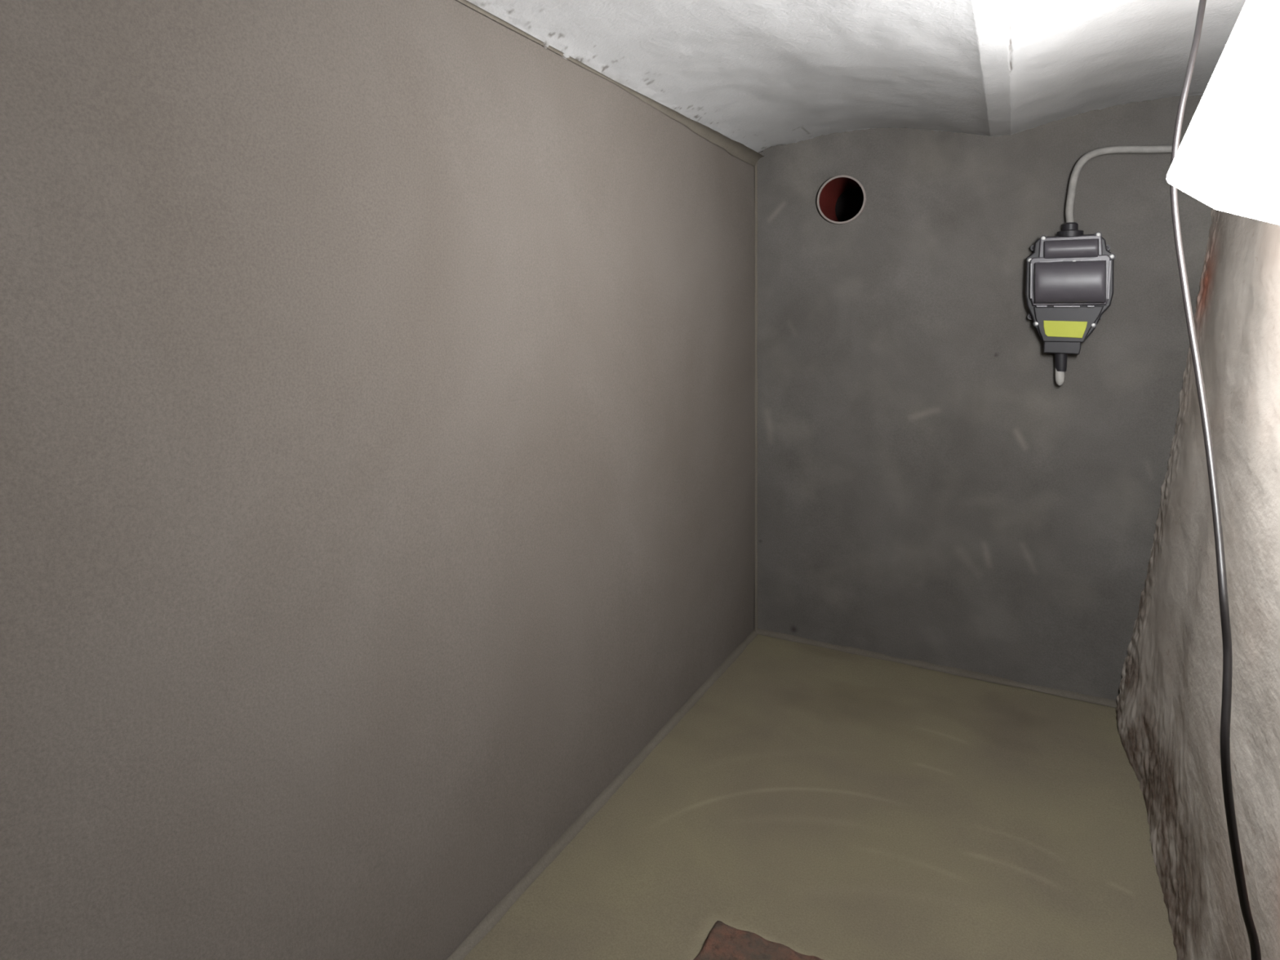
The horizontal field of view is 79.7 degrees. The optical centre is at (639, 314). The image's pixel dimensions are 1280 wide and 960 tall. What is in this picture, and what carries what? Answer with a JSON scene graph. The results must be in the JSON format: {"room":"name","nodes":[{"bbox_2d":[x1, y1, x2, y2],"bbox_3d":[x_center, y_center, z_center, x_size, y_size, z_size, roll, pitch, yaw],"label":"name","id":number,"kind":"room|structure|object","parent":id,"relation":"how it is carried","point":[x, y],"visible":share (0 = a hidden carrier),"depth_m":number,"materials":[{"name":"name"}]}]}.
{"room":"basement cellar","nodes":[
{"label":"basement cellar","id":0,"kind":"room"},
{"bbox_2d":[0,0,755,959],"bbox_3d":[-1.136,0.240,-0.177,0.007,1.820,6.620,0,0,28],"label":"wall","id":1,"kind":"structure","parent":0,"point":[377,420],"depth_m":1.12,"materials":[{"name":"paint"}]},
{"bbox_2d":[446,628,758,959],"bbox_3d":[-0.145,1.120,1.663,0.018,0.018,2.400,0,0,28],"label":"trim","id":2,"kind":"structure","parent":1,"relation":"attached to","point":[490,921],"depth_m":1.71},
{"bbox_2d":[457,0,764,166],"bbox_3d":[-0.008,-0.541,1.902,0.035,0.034,1.850,0,0,28],"label":"trim","id":3,"kind":"structure","parent":1,"relation":"attached to","point":[737,149],"depth_m":2.16,"materials":[{"name":"grey paint"}]},
{"bbox_2d":[462,634,1177,959],"bbox_3d":[0.577,1.128,1.659,1.340,0.007,1.770,0,0,28],"label":"floor","id":4,"kind":"structure","parent":0,"point":[821,802],"depth_m":1.68,"materials":[{"name":"beige concrete"}]},
{"bbox_2d":[693,920,823,959],"bbox_3d":[0.205,1.119,1.173,0.347,0.032,0.368,0,0,28],"label":"brick","id":5,"kind":"object","parent":4,"relation":"on","point":[724,941],"visible":1,"depth_m":1.34,"materials":[{"name":"brown brick"}]},
{"bbox_2d":[456,0,1246,152],"bbox_3d":[0.618,-0.583,1.577,1.490,0.075,1.865,0,0,28],"label":"ceiling","id":6,"kind":"structure","parent":0,"point":[760,74],"depth_m":1.75,"materials":[{"name":"white paint"}]},
{"bbox_2d":[1169,0,1261,959],"bbox_3d":[0.692,0.258,0.935,0.100,1.747,0.809,0,0,37],"label":"power cable","id":7,"kind":"object","parent":6,"relation":"hanging from","point":[1255,954],"visible":0.98,"depth_m":1.01,"materials":[{"name":"black rubber"}]},
{"bbox_2d":[757,95,1212,700],"bbox_3d":[1.050,0.220,2.387,1.490,1.860,0.005,0,0,28],"label":"wall","id":8,"kind":"structure","parent":0,"point":[930,490],"depth_m":2.40,"materials":[{"name":"paint"}]},
{"bbox_2d":[754,160,757,630],"bbox_3d":[0.411,0.285,2.720,0.013,1.690,0.004,0,0,-17],"label":"trim","id":9,"kind":"structure","parent":8,"relation":"attached to","point":[756,164],"depth_m":2.72,"materials":[{"name":"grey paint"}]},
{"bbox_2d":[817,175,866,223],"bbox_3d":[0.729,-0.385,2.675,0.162,0.162,0.232,0,0,28],"label":"vent pipe","id":10,"kind":"object","parent":8,"relation":"attached to","point":[841,199],"visible":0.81,"depth_m":2.74,"materials":[{"name":"grey plastic"}]},
{"bbox_2d":[755,628,1117,707],"bbox_3d":[0.899,1.121,2.455,1.120,0.017,0.017,0,0,28],"label":"trim","id":11,"kind":"structure","parent":8,"relation":"attached to","point":[919,664],"depth_m":2.42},
{"bbox_2d":[1025,222,1115,385],"bbox_3d":[1.249,-0.029,2.230,0.230,0.477,0.104,0,0,28],"label":"junction box","id":12,"kind":"object","parent":8,"relation":"attached to","point":[1069,283],"visible":1,"depth_m":2.21,"materials":[{"name":"grey plastic"}]},
{"bbox_2d":[1043,342,1080,371],"bbox_3d":[1.240,0.122,2.254,0.096,0.090,0.046,0,0,28],"label":"cable gland","id":13,"kind":"object","parent":12,"relation":"attached to","point":[1061,350],"depth_m":2.24,"materials":[{"name":"grey plastic"}]},
{"bbox_2d":[1065,144,1180,222],"bbox_3d":[1.419,-0.373,2.160,0.387,0.217,0.021,0,0,28],"label":"conduit","id":14,"kind":"object","parent":12,"relation":"attached to","point":[1074,176],"visible":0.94,"depth_m":2.21,"materials":[{"name":"grey metal"}]},
{"bbox_2d":[1115,208,1279,959],"bbox_3d":[1.078,0.220,1.361,0.295,1.860,1.815,0,0,28],"label":"wall","id":15,"kind":"structure","parent":0,"point":[1168,709],"depth_m":1.44,"materials":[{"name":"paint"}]},
{"bbox_2d":[1166,0,1279,225],"bbox_3d":[0.772,-0.292,0.907,0.287,0.405,0.378,0,0,28],"label":"work lamp","id":16,"kind":"object","parent":15,"relation":"attached to","point":[1227,158],"visible":1,"depth_m":0.88,"materials":[{"name":"white"}]}
]}

